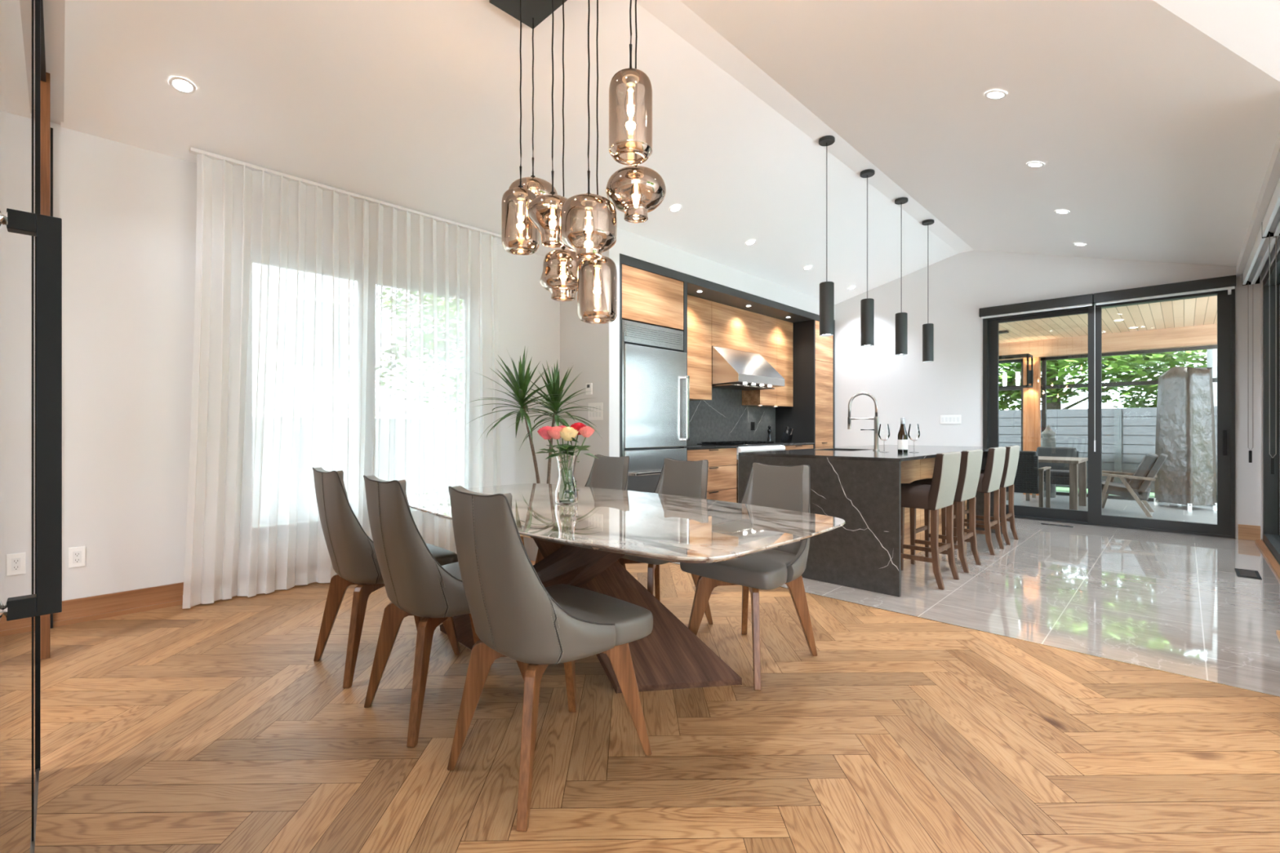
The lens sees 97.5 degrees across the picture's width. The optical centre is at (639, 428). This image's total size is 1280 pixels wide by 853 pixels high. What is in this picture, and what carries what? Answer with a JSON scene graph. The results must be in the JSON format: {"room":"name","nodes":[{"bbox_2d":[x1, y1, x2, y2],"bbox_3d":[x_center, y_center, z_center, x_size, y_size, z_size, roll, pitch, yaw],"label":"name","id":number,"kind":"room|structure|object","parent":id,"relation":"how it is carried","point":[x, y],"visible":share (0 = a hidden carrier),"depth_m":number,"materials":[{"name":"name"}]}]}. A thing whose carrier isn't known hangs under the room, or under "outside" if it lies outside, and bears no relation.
{"room":"dining room","nodes":[
{"label":"dining room","id":0,"kind":"room"},
{"bbox_2d":[43,0,65,124],"bbox_3d":[-0.243,-2.105,0.209,8.840,0.750,0.062,0,0,44],"label":"wall","id":1,"kind":"structure","parent":0,"point":[54,11],"depth_m":2.58,"materials":[{"name":"white paint"}]},
{"bbox_2d":[0,0,62,852],"bbox_3d":[-1.092,-0.283,1.012,2.376,2.794,0.069,0,0,44],"label":"door","id":2,"kind":"structure","parent":1,"relation":"in","point":[31,241],"depth_m":0.80,"materials":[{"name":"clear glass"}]},
{"bbox_2d":[40,0,45,82],"bbox_3d":[-2.413,-1.705,2.251,2.598,0.050,0.025,0,0,44],"label":"trim","id":3,"kind":"structure","parent":1,"relation":"attached to","point":[42,37],"depth_m":2.48,"materials":[{"name":"black metal"}]},
{"bbox_2d":[50,122,559,600],"bbox_3d":[-3.282,-0.330,3.324,0.140,3.100,7.205,0,0,44],"label":"wall","id":4,"kind":"structure","parent":0,"point":[127,213],"depth_m":3.42,"materials":[{"name":"white paint"}]},
{"bbox_2d":[50,128,53,628],"bbox_3d":[-3.303,-0.280,3.142,0.016,2.800,0.025,0,0,44],"label":"trim","id":5,"kind":"structure","parent":4,"relation":"attached to","point":[51,129],"depth_m":3.14,"materials":[{"name":"black metal"}]},
{"bbox_2d":[68,546,85,568],"bbox_3d":[-3.254,0.745,3.246,0.009,0.116,0.070,0,0,44],"label":"wall outlet","id":6,"kind":"object","parent":4,"relation":"attached to","point":[77,555],"visible":1,"depth_m":3.24,"materials":[{"name":"white plastic"}]},
{"bbox_2d":[53,536,524,626],"bbox_3d":[-3.269,1.052,3.213,0.032,0.135,7.065,0,0,44],"label":"baseboard","id":7,"kind":"structure","parent":4,"relation":"attached to","point":[75,611],"depth_m":3.36,"materials":[{"name":"brown wood"}]},
{"bbox_2d":[34,544,1279,852],"bbox_3d":[-0.203,1.120,0.221,8.600,0.001,7.035,0,0,44],"label":"floor","id":8,"kind":"structure","parent":0,"point":[1153,728],"depth_m":1.96,"materials":[{"name":"brown wood"}]},
{"bbox_2d":[40,72,50,659],"bbox_3d":[-2.914,-0.305,2.741,0.060,2.850,0.046,0,0,44],"label":"wooden post","id":9,"kind":"object","parent":8,"relation":"on","point":[45,86],"visible":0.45,"depth_m":2.73,"materials":[{"name":"brown wood"}]},
{"bbox_2d":[312,466,460,688],"bbox_3d":[-1.242,0.652,2.742,0.520,0.936,0.570,0,0,44],"label":"dining chair","id":10,"kind":"object","parent":8,"relation":"on","point":[352,553],"visible":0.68,"depth_m":2.50,"materials":[{"name":"grey leather"}]},
{"bbox_2d":[363,475,528,746],"bbox_3d":[-0.780,0.652,2.295,0.520,0.936,0.570,0,0,44],"label":"dining chair","id":11,"kind":"object","parent":8,"relation":"on","point":[415,584],"visible":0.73,"depth_m":2.05,"materials":[{"name":"grey leather"}]},
{"bbox_2d":[470,347,603,560],"bbox_3d":[-0.820,0.213,4.827,0.824,1.814,1.332,0,0,44],"label":"dracaena plant","id":12,"kind":"object","parent":8,"relation":"on","point":[519,387],"visible":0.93,"depth_m":4.78,"materials":[{"name":"green plant"}]},
{"bbox_2d":[447,485,653,831],"bbox_3d":[-0.305,0.652,1.884,0.520,0.936,0.570,0,0,44],"label":"dining chair","id":13,"kind":"object","parent":8,"relation":"on","point":[513,615],"visible":1,"depth_m":1.68,"materials":[{"name":"grey leather"}]},
{"bbox_2d":[534,454,629,568],"bbox_3d":[-0.379,0.652,3.632,0.520,0.936,0.570,0,0,44],"label":"dining chair","id":14,"kind":"object","parent":8,"relation":"on","point":[606,472],"visible":0.09,"depth_m":3.79,"materials":[{"name":"grey leather"}]},
{"bbox_2d":[406,483,845,693],"bbox_3d":[-0.265,0.746,2.673,2.244,0.757,1.224,0,0,44],"label":"dining table","id":15,"kind":"object","parent":8,"relation":"on","point":[581,544],"visible":0.78,"depth_m":2.42,"materials":[{"name":"stone"}]},
{"bbox_2d":[555,455,577,504],"bbox_3d":[-0.360,0.251,2.755,0.113,0.236,0.113,0,0,44],"label":"glass vase","id":16,"kind":"object","parent":15,"relation":"on","point":[557,492],"visible":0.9,"depth_m":2.73,"materials":[{"name":"glass"}]},
{"bbox_2d":[536,426,573,498],"bbox_3d":[-0.410,0.171,2.761,0.176,0.364,0.144,0,0,22],"label":"rose","id":17,"kind":"object","parent":16,"relation":"in","point":[543,432],"visible":0.75,"depth_m":2.73,"materials":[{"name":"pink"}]},
{"bbox_2d":[539,426,579,499],"bbox_3d":[-0.380,0.170,2.731,0.148,0.359,0.221,0,0,27],"label":"rose","id":18,"kind":"object","parent":16,"relation":"in","point":[553,432],"visible":0.92,"depth_m":2.70,"materials":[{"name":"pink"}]},
{"bbox_2d":[545,426,578,498],"bbox_3d":[-0.363,0.170,2.735,0.138,0.356,0.178,0,0,16],"label":"rose","id":19,"kind":"object","parent":16,"relation":"in","point":[567,433],"visible":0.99,"depth_m":2.70,"materials":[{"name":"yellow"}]},
{"bbox_2d":[559,422,589,499],"bbox_3d":[-0.322,0.160,2.762,0.138,0.378,0.164,0,0,-19],"label":"rose","id":20,"kind":"object","parent":16,"relation":"in","point":[576,426],"visible":0.5,"depth_m":2.76,"materials":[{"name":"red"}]},
{"bbox_2d":[564,426,598,498],"bbox_3d":[-0.299,0.169,2.745,0.184,0.359,0.135,0,0,20],"label":"rose","id":21,"kind":"object","parent":16,"relation":"in","point":[587,431],"visible":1,"depth_m":2.74,"materials":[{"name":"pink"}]},
{"bbox_2d":[617,457,712,624],"bbox_3d":[0.088,0.652,3.180,0.520,0.936,0.570,0,0,44],"label":"dining chair","id":22,"kind":"object","parent":8,"relation":"on","point":[687,478],"visible":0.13,"depth_m":3.31,"materials":[{"name":"grey leather"}]},
{"bbox_2d":[680,462,817,690],"bbox_3d":[0.544,0.652,2.738,0.520,0.936,0.570,0,0,44],"label":"dining chair","id":23,"kind":"object","parent":8,"relation":"on","point":[778,486],"visible":0.62,"depth_m":2.69,"materials":[{"name":"grey leather"}]},
{"bbox_2d":[671,562,1279,697],"bbox_3d":[1.024,1.124,3.930,5.200,0.011,0.008,0,0,44],"label":"trim","id":24,"kind":"structure","parent":8,"relation":"on","point":[671,562],"depth_m":2.83,"materials":[{"name":"gold metal"}]},
{"bbox_2d":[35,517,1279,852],"bbox_3d":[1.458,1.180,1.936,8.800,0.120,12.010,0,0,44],"label":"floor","id":25,"kind":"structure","parent":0,"point":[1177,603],"depth_m":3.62,"materials":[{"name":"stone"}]},
{"bbox_2d":[622,319,689,493],"bbox_3d":[-0.032,0.028,5.899,0.704,2.145,0.956,0,0,44],"label":"refrigerator","id":26,"kind":"object","parent":25,"relation":"on","point":[655,383],"visible":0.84,"depth_m":5.65,"materials":[{"name":"grey"}]},
{"bbox_2d":[687,447,736,502],"bbox_3d":[0.619,0.626,6.625,0.639,0.788,0.940,0,0,44],"label":"base cabinet","id":27,"kind":"object","parent":25,"relation":"on","point":[722,470],"visible":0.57,"depth_m":6.51,"materials":[{"name":"brown"}]},
{"bbox_2d":[687,444,737,449],"bbox_3d":[0.621,0.219,6.626,0.643,0.022,0.949,0,0,44],"label":"countertop","id":28,"kind":"structure","parent":27,"relation":"on","point":[695,446],"depth_m":6.51,"materials":[{"name":"stone"}]},
{"bbox_2d":[619,253,835,460],"bbox_3d":[1.172,-0.272,7.213,0.644,2.783,4.580,0,0,44],"label":"cabinet surround","id":29,"kind":"object","parent":25,"relation":"on","point":[801,417],"visible":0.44,"depth_m":7.98,"materials":[{"name":"grey"}]},
{"bbox_2d":[622,264,683,330],"bbox_3d":[-0.079,-1.313,5.918,0.630,0.514,0.926,0,0,44],"label":"upper cabinet","id":30,"kind":"object","parent":29,"relation":"attached to","point":[648,298],"visible":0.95,"depth_m":5.67,"materials":[{"name":"brown"}]},
{"bbox_2d":[697,440,785,502],"bbox_3d":[1.330,0.608,7.325,0.681,0.864,1.052,0,0,44],"label":"stove","id":31,"kind":"object","parent":25,"relation":"on","point":[743,446],"visible":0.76,"depth_m":7.01,"materials":[{"name":"silver metal"}]},
{"bbox_2d":[697,442,782,446],"bbox_3d":[1.319,0.208,7.341,0.631,0.020,1.044,0,0,44],"label":"cooktop","id":32,"kind":"object","parent":31,"relation":"in","point":[740,444],"depth_m":7.07,"materials":[{"name":"black"}]},
{"bbox_2d":[815,320,832,448],"bbox_3d":[2.533,-0.276,8.604,0.642,2.592,0.583,0,0,44],"label":"pantry cabinet","id":33,"kind":"object","parent":25,"relation":"on","point":[824,344],"visible":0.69,"depth_m":8.38,"materials":[{"name":"brown"}]},
{"bbox_2d":[738,444,1002,596],"bbox_3d":[2.342,0.660,5.277,1.269,0.920,3.100,0,0,44],"label":"kitchen island","id":34,"kind":"object","parent":25,"relation":"on","point":[860,486],"visible":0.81,"depth_m":4.00,"materials":[{"name":"grey"}]},
{"bbox_2d":[738,444,999,462],"bbox_3d":[2.343,0.211,5.277,1.269,0.022,3.100,0,0,44],"label":"island countertop","id":35,"kind":"structure","parent":34,"relation":"on","point":[858,452],"depth_m":4.59,"materials":[{"name":"grey"}]},
{"bbox_2d":[847,391,879,450],"bbox_3d":[2.007,-0.062,5.040,0.268,0.524,0.056,0,0,19],"label":"kitchen faucet","id":36,"kind":"object","parent":35,"relation":"on","point":[849,418],"visible":0.95,"depth_m":5.01,"materials":[{"name":"silver metal"}]},
{"bbox_2d":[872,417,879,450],"bbox_3d":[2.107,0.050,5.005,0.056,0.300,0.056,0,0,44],"label":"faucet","id":37,"kind":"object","parent":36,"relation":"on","point":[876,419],"depth_m":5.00,"materials":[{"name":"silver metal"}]},
{"bbox_2d":[878,423,889,452],"bbox_3d":[2.041,0.082,4.692,0.092,0.235,0.092,0,0,44],"label":"wine glass","id":38,"kind":"object","parent":35,"relation":"on","point":[879,436],"visible":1,"depth_m":4.71,"materials":[{"name":"glass"}]},
{"bbox_2d":[878,423,889,440],"bbox_3d":[2.041,0.036,4.692,0.092,0.142,0.092,0,0,44],"label":"bowl","id":39,"kind":"object","parent":38,"relation":"on","point":[879,436],"depth_m":4.71,"materials":[{"name":"clear glass"}]},
{"bbox_2d":[897,417,907,453],"bbox_3d":[2.130,0.059,4.552,0.076,0.288,0.076,0,0,44],"label":"wine bottle","id":40,"kind":"object","parent":35,"relation":"on","point":[902,434],"visible":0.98,"depth_m":4.53,"materials":[{"name":"black glass"}]},
{"bbox_2d":[907,423,919,452],"bbox_3d":[2.261,0.082,4.632,0.092,0.235,0.092,0,0,44],"label":"wine glass","id":41,"kind":"object","parent":35,"relation":"on","point":[918,436],"visible":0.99,"depth_m":4.65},
{"bbox_2d":[907,423,919,440],"bbox_3d":[2.261,0.036,4.632,0.092,0.142,0.092,0,0,44],"label":"bowl","id":42,"kind":"object","parent":41,"relation":"on","point":[918,436],"depth_m":4.65,"materials":[{"name":"clear glass"}]},
{"bbox_2d":[901,451,961,590],"bbox_3d":[2.079,0.647,4.175,0.454,0.945,0.436,0,0,44],"label":"bar stool","id":43,"kind":"object","parent":25,"relation":"on","point":[940,494],"visible":0.87,"depth_m":4.00,"materials":[{"name":"wood"}]},
{"bbox_2d":[909,448,982,573],"bbox_3d":[2.514,0.647,4.624,0.454,0.945,0.436,0,0,44],"label":"bar stool","id":44,"kind":"object","parent":25,"relation":"on","point":[971,462],"visible":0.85,"depth_m":4.51,"materials":[{"name":"brown fabric"}]},
{"bbox_2d":[941,447,1005,555],"bbox_3d":[3.095,0.647,5.224,0.454,0.945,0.436,0,0,44],"label":"bar stool","id":45,"kind":"object","parent":25,"relation":"on","point":[989,482],"visible":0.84,"depth_m":5.04,"materials":[{"name":"brown fabric"}]},
{"bbox_2d":[963,445,1019,545],"bbox_3d":[3.523,0.647,5.665,0.454,0.945,0.436,0,0,44],"label":"bar stool","id":46,"kind":"object","parent":25,"relation":"on","point":[1011,457],"visible":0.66,"depth_m":5.48,"materials":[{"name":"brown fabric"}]},
{"bbox_2d":[1234,568,1262,579],"bbox_3d":[4.672,1.116,4.315,0.125,0.007,0.330,0,0,44],"label":"floor vent","id":47,"kind":"object","parent":25,"relation":"in","point":[1240,572],"visible":1,"depth_m":4.30,"materials":[{"name":"black metal"}]},
{"bbox_2d":[60,0,1279,304],"bbox_3d":[2.702,-2.028,3.265,8.864,0.782,8.450,0,0,44],"label":"ceiling","id":48,"kind":"structure","parent":0,"point":[1155,124],"depth_m":3.50,"materials":[{"name":"white paint"}]},
{"bbox_2d":[168,76,195,93],"bbox_3d":[-2.505,-1.875,3.074,0.116,0.033,0.113,0,0,-40],"label":"recessed light","id":49,"kind":"object","parent":48,"relation":"in","point":[181,85],"visible":1,"depth_m":3.07,"materials":[{"name":"white metal"}]},
{"bbox_2d":[182,153,501,608],"bbox_3d":[-2.052,-0.306,4.287,0.120,2.828,2.263,0,0,44],"label":"curtain","id":50,"kind":"object","parent":48,"relation":"hanging from","point":[334,331],"visible":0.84,"depth_m":4.02,"materials":[{"name":"fabric"}]},
{"bbox_2d":[189,146,501,239],"bbox_3d":[-2.026,-1.734,4.303,0.050,0.021,2.240,0,0,44],"label":"track","id":51,"kind":"object","parent":48,"relation":"attached to","point":[192,150],"visible":0.71,"depth_m":4.06,"materials":[{"name":"white metal"}]},
{"bbox_2d":[488,0,666,324],"bbox_3d":[-0.315,-1.383,2.619,1.119,1.773,0.421,0,0,44],"label":"chandelier","id":52,"kind":"object","parent":48,"relation":"hanging from","point":[630,135],"visible":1,"depth_m":2.54,"materials":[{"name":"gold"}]},
{"bbox_2d":[513,189,527,200],"bbox_3d":[-0.587,-1.144,2.759,0.068,0.038,0.068,0,0,44],"label":"socket","id":53,"kind":"object","parent":52,"relation":"attached to","point":[521,194],"depth_m":2.75,"materials":[{"name":"gold"}]},
{"bbox_2d":[545,195,559,208],"bbox_3d":[-0.401,-1.039,2.579,0.068,0.038,0.068,0,0,44],"label":"socket","id":54,"kind":"object","parent":52,"relation":"attached to","point":[553,201],"depth_m":2.57,"materials":[{"name":"gold"}]},
{"bbox_2d":[580,196,596,210],"bbox_3d":[-0.220,-0.959,2.403,0.068,0.038,0.068,0,0,44],"label":"socket","id":55,"kind":"object","parent":52,"relation":"attached to","point":[588,202],"depth_m":2.39,"materials":[{"name":"gold"}]},
{"bbox_2d":[622,71,639,88],"bbox_3d":[-0.037,-1.379,2.226,0.068,0.038,0.068,0,0,44],"label":"socket","id":56,"kind":"object","parent":52,"relation":"attached to","point":[630,78],"depth_m":2.21,"materials":[{"name":"gold"}]},
{"bbox_2d":[628,168,644,182],"bbox_3d":[-0.017,-1.094,2.440,0.068,0.038,0.068,0,0,44],"label":"socket","id":57,"kind":"object","parent":52,"relation":"attached to","point":[635,175],"depth_m":2.42,"materials":[{"name":"gold"}]},
{"bbox_2d":[818,135,835,336],"bbox_3d":[1.499,-1.532,4.507,0.124,1.574,0.124,0,0,44],"label":"pendant light","id":58,"kind":"object","parent":48,"relation":"hanging from","point":[826,288],"visible":1,"depth_m":4.46,"materials":[{"name":"grey"}]},
{"bbox_2d":[859,168,875,346],"bbox_3d":[2.059,-1.532,5.085,0.124,1.574,0.124,0,0,44],"label":"pendant light","id":59,"kind":"object","parent":48,"relation":"hanging from","point":[867,305],"visible":1,"depth_m":5.04,"materials":[{"name":"grey"}]},
{"bbox_2d":[894,197,907,355],"bbox_3d":[2.652,-1.532,5.697,0.124,1.574,0.124,0,0,44],"label":"pendant light","id":60,"kind":"object","parent":48,"relation":"hanging from","point":[901,318],"visible":1,"depth_m":5.66,"materials":[{"name":"grey"}]},
{"bbox_2d":[921,219,933,362],"bbox_3d":[3.228,-1.532,6.291,0.124,1.574,0.124,0,0,44],"label":"pendant light","id":61,"kind":"object","parent":48,"relation":"hanging from","point":[928,328],"visible":1,"depth_m":6.25,"materials":[{"name":"grey"}]},
{"bbox_2d":[985,90,1007,99],"bbox_3d":[2.111,-1.975,3.329,0.116,0.038,0.112,0,0,-40],"label":"recessed light","id":62,"kind":"object","parent":48,"relation":"in","point":[992,95],"visible":1,"depth_m":3.32,"materials":[{"name":"beige"}]},
{"bbox_2d":[560,227,835,486],"bbox_3d":[1.038,-0.400,7.248,0.884,3.041,4.725,0,0,44],"label":"wall","id":63,"kind":"structure","parent":0,"point":[593,350],"depth_m":5.54,"materials":[{"name":"white paint"}]},
{"bbox_2d":[588,402,603,420],"bbox_3d":[-0.419,-0.160,5.364,0.200,0.164,0.009,0,0,44],"label":"switch plate","id":64,"kind":"object","parent":63,"relation":"attached to","point":[598,415],"visible":0.99,"depth_m":5.36,"materials":[{"name":"white plastic"}]},
{"bbox_2d":[687,387,775,444],"bbox_3d":[1.062,-0.410,7.552,0.012,1.240,2.892,0,0,44],"label":"backsplash","id":65,"kind":"structure","parent":63,"relation":"attached to","point":[722,418],"depth_m":7.70,"materials":[{"name":"stone"}]},
{"bbox_2d":[711,346,784,391],"bbox_3d":[1.300,-0.768,7.294,0.684,0.493,1.075,0,0,44],"label":"range hood","id":66,"kind":"object","parent":63,"relation":"attached to","point":[731,369],"visible":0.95,"depth_m":7.00,"materials":[{"name":"silver metal"}]},
{"bbox_2d":[835,250,1260,538],"bbox_3d":[4.404,-0.630,7.387,5.156,3.500,0.160,0,0,44],"label":"wall","id":67,"kind":"structure","parent":0,"point":[907,387],"depth_m":7.41,"materials":[{"name":"white paint"}]},
{"bbox_2d":[940,414,960,423],"bbox_3d":[4.156,-0.120,7.510,0.238,0.110,0.009,0,0,44],"label":"switch plate","id":68,"kind":"object","parent":67,"relation":"attached to","point":[953,419],"visible":1,"depth_m":7.50,"materials":[{"name":"white plastic"}]},
{"bbox_2d":[978,293,1095,451],"bbox_3d":[4.788,-0.632,6.819,1.156,1.805,0.088,0,0,44],"label":"blind cassette","id":69,"kind":"object","parent":67,"relation":"attached to","point":[1083,300],"visible":1,"depth_m":6.76,"materials":[{"name":"black"}]},
{"bbox_2d":[982,288,1235,538],"bbox_3d":[5.274,-0.150,6.513,2.235,2.540,0.185,0,0,44],"label":"door","id":70,"kind":"structure","parent":67,"relation":"in","point":[1224,527],"depth_m":6.43,"materials":[{"name":"black"}]},
{"bbox_2d":[1093,275,1235,305],"bbox_3d":[5.596,-1.442,6.036,1.116,0.185,0.088,0,0,44],"label":"blind cassette","id":71,"kind":"object","parent":67,"relation":"attached to","point":[1227,282],"visible":1,"depth_m":5.97,"materials":[{"name":"black"}]},
{"bbox_2d":[1237,524,1260,540],"bbox_3d":[6.099,1.045,5.621,0.153,0.150,0.018,0,0,44],"label":"baseboard","id":72,"kind":"structure","parent":67,"relation":"attached to","point":[1249,532],"depth_m":5.62,"materials":[{"name":"brown wood"}]},
{"bbox_2d":[1260,235,1279,540],"bbox_3d":[4.810,-0.210,4.069,0.155,2.660,4.240,0,0,44],"label":"wall","id":73,"kind":"structure","parent":0,"point":[1273,255],"depth_m":5.50,"materials":[{"name":"white paint"}]},
{"bbox_2d":[1235,130,1279,275],"bbox_3d":[4.750,-1.660,4.128,0.322,0.240,4.240,0,0,44],"label":"trim","id":74,"kind":"structure","parent":73,"relation":"attached to","point":[1272,176],"depth_m":3.93,"materials":[{"name":"white paint"}]},
{"bbox_2d":[1255,539,1279,580],"bbox_3d":[4.726,1.109,4.123,0.040,0.022,3.900,0,0,44],"label":"trim","id":75,"kind":"structure","parent":73,"relation":"attached to","point":[1273,563],"depth_m":4.75,"materials":[{"name":"brown wood"}]},
{"bbox_2d":[1262,249,1279,562],"bbox_3d":[4.787,-0.175,4.064,0.110,2.530,3.900,0,0,44],"label":"window","id":76,"kind":"structure","parent":73,"relation":"in","point":[1271,482],"depth_m":5.32,"materials":[{"name":"black"}]},
{"bbox_2d":[1242,224,1279,462],"bbox_3d":[5.374,-0.599,4.861,0.117,1.878,1.922,0,0,44],"label":"roller blind","id":77,"kind":"object","parent":76,"relation":"attached to","point":[1260,254],"visible":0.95,"depth_m":4.96,"materials":[{"name":"white fabric"}]},
{"bbox_2d":[1262,177,1279,474],"bbox_3d":[4.024,-0.599,3.468,0.117,1.878,1.922,0,0,44],"label":"roller blind","id":78,"kind":"object","parent":76,"relation":"attached to","point":[1271,222],"visible":1,"depth_m":4.10,"materials":[{"name":"white fabric"}]},
{"bbox_3d":[0.897,-0.275,7.479,0.120,2.790,4.590,0,0,44],"label":"wall niche","id":79,"kind":"object","parent":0,"visible":0},
{"bbox_2d":[687,294,711,400],"bbox_3d":[0.475,-0.959,6.723,0.295,1.222,0.881,0,0,44],"label":"upper cabinet","id":80,"kind":"object","parent":79,"relation":"attached to","point":[699,309],"visible":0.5,"depth_m":6.77,"materials":[{"name":"brown wood"}]},
{"bbox_2d":[711,301,759,354],"bbox_3d":[1.163,-1.295,7.433,0.295,0.550,1.092,0,0,44],"label":"upper cabinet","id":81,"kind":"object","parent":79,"relation":"attached to","point":[734,328],"visible":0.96,"depth_m":7.30,"materials":[{"name":"brown wood"}]},
{"bbox_2d":[742,314,776,405],"bbox_3d":[1.699,-0.946,7.986,0.295,1.248,0.442,0,0,44],"label":"upper cabinet","id":82,"kind":"object","parent":79,"relation":"attached to","point":[767,324],"visible":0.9,"depth_m":7.87,"materials":[{"name":"brown wood"}]},
{"bbox_2d":[762,318,792,406],"bbox_3d":[2.017,-0.946,8.314,0.295,1.248,0.465,0,0,44],"label":"upper cabinet","id":83,"kind":"object","parent":79,"relation":"attached to","point":[784,328],"visible":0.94,"depth_m":8.21,"materials":[{"name":"brown wood"}]},
{"label":"outside","id":84,"kind":"structure","parent":0,"visible":0},
{"bbox_2d":[1056,486,1154,497],"bbox_3d":[6.959,1.375,7.181,60.000,0.190,60.000,0,0,44],"label":"ground","id":85,"kind":"structure","parent":84,"point":[1058,489],"depth_m":11.44,"materials":[{"name":"green plant"}]},
{"bbox_2d":[999,350,1204,410],"bbox_3d":[9.559,-1.315,13.111,5.843,5.211,6.000,0,0,44],"label":"maple tree","id":86,"kind":"object","parent":85,"relation":"on","point":[1121,364],"visible":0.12,"depth_m":12.55,"materials":[{"name":"green plant"}]},
{"bbox_2d":[999,406,1217,496],"bbox_3d":[7.743,0.380,10.864,14.000,1.480,0.080,0,0,44],"label":"fence","id":87,"kind":"object","parent":85,"relation":"on","point":[1128,434],"visible":0.07,"depth_m":10.16,"materials":[{"name":"grey"}]},
{"bbox_2d":[1071,349,1206,408],"bbox_3d":[15.724,-1.946,15.473,7.321,6.470,7.767,0,0,44],"label":"maple tree","id":88,"kind":"object","parent":85,"relation":"on","point":[1204,365],"visible":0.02,"depth_m":15.69,"materials":[{"name":"green plant"}]},
{"bbox_2d":[1206,348,1217,502],"bbox_3d":[12.569,-1.780,9.126,4.650,6.200,3.400,0,0,44],"label":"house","id":89,"kind":"structure","parent":85,"relation":"on","point":[1211,354],"depth_m":9.51,"materials":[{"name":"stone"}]},
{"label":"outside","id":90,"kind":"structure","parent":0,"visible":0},
{"bbox_2d":[999,295,1217,343],"bbox_3d":[6.078,-1.520,8.140,5.800,0.080,3.250,0,0,44],"label":"ceiling","id":91,"kind":"structure","parent":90,"point":[1201,311],"depth_m":7.83,"materials":[{"name":"brown wood"}]},
{"bbox_2d":[999,329,1032,389],"bbox_3d":[5.480,-1.045,8.615,0.860,0.870,0.340,0,0,44],"label":"lantern chandelier","id":92,"kind":"object","parent":91,"relation":"hanging from","point":[1024,355],"visible":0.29,"depth_m":8.43,"materials":[{"name":"black metal"}]},
{"bbox_2d":[999,324,1217,360],"bbox_3d":[7.083,-1.340,9.178,5.800,0.280,0.200,0,0,44],"label":"beam","id":93,"kind":"structure","parent":91,"relation":"attached to","point":[1203,335],"depth_m":8.68,"materials":[{"name":"brown wood"}]},
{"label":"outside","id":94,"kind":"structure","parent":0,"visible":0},
{"bbox_2d":[1005,492,1217,524],"bbox_3d":[6.670,1.200,7.601,7.400,0.140,3.300,0,0,44],"label":"floor","id":95,"kind":"structure","parent":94,"point":[1113,507],"depth_m":7.85,"materials":[{"name":"tile"}]},
{"bbox_2d":[1006,450,1051,507],"bbox_3d":[5.119,0.715,7.610,0.660,0.830,0.586,0,0,44],"label":"wicker armchair","id":96,"kind":"object","parent":95,"relation":"on","point":[1027,479],"visible":0.48,"depth_m":7.31,"materials":[{"name":"grey"}]},
{"bbox_2d":[1016,450,1037,482],"bbox_3d":[4.985,0.505,7.472,0.500,0.410,0.110,0,0,44],"label":"cushion","id":97,"kind":"object","parent":96,"relation":"on","point":[1024,453],"depth_m":7.33,"materials":[{"name":"grey fabric"}]},
{"bbox_2d":[1022,356,1040,495],"bbox_3d":[6.674,-0.035,9.560,0.220,2.330,0.180,0,0,44],"label":"wooden post","id":98,"kind":"object","parent":95,"relation":"on","point":[1031,396],"visible":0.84,"depth_m":9.49,"materials":[{"name":"brown wood"}]},
{"bbox_2d":[1006,456,1088,510],"bbox_3d":[5.798,0.780,8.153,1.020,0.700,1.060,0,0,44],"label":"patio table","id":99,"kind":"object","parent":95,"relation":"on","point":[1073,461],"visible":0.4,"depth_m":7.66,"materials":[{"name":"wood"}]},
{"bbox_2d":[1040,425,1056,497],"bbox_3d":[6.701,0.558,9.214,0.209,1.216,0.209,0,0,44],"label":"urn","id":100,"kind":"object","parent":95,"relation":"on","point":[1048,440],"visible":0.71,"depth_m":9.14,"materials":[{"name":"stone"}]},
{"bbox_2d":[1026,446,1079,504],"bbox_3d":[6.449,0.715,8.738,0.660,0.830,0.586,0,0,44],"label":"wicker armchair","id":101,"kind":"object","parent":95,"relation":"on","point":[1060,472],"visible":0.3,"depth_m":8.74,"materials":[{"name":"grey"}]},
{"bbox_2d":[1038,469,1069,476],"bbox_3d":[6.398,0.690,8.686,0.500,0.080,0.420,0,0,44],"label":"seat cushion","id":102,"kind":"object","parent":101,"relation":"on","point":[1054,473],"depth_m":8.50,"materials":[{"name":"grey fabric"}]},
{"bbox_2d":[1036,446,1076,470],"bbox_3d":[6.582,0.505,8.876,0.500,0.410,0.110,0,0,44],"label":"cushion","id":103,"kind":"object","parent":101,"relation":"on","point":[1042,451],"depth_m":8.83,"materials":[{"name":"grey fabric"}]},
{"bbox_2d":[999,345,1217,502],"bbox_3d":[7.160,-0.040,9.257,5.800,2.320,0.060,0,0,44],"label":"screen frame","id":104,"kind":"object","parent":95,"relation":"on","point":[1044,387],"visible":0.24,"depth_m":9.21,"materials":[{"name":"black"}]},
{"bbox_2d":[1102,453,1168,517],"bbox_3d":[6.553,0.745,7.505,0.727,0.832,0.680,0,0,44],"label":"lounge chair","id":105,"kind":"object","parent":95,"relation":"on","point":[1146,472],"visible":0.79,"depth_m":7.26,"materials":[{"name":"wood"}]},
{"bbox_2d":[1128,453,1158,489],"bbox_3d":[6.644,0.570,7.417,0.290,0.482,0.500,0,0,44],"label":"cushion","id":106,"kind":"object","parent":105,"relation":"on","point":[1148,467],"depth_m":7.21,"materials":[{"name":"grey fabric"}]},
{"bbox_2d":[1154,366,1217,511],"bbox_3d":[7.747,0.130,7.987,0.437,2.000,0.685,0,0,5],"label":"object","id":107,"kind":"object","parent":95,"relation":"on","point":[1185,417],"visible":0.98,"depth_m":7.75,"materials":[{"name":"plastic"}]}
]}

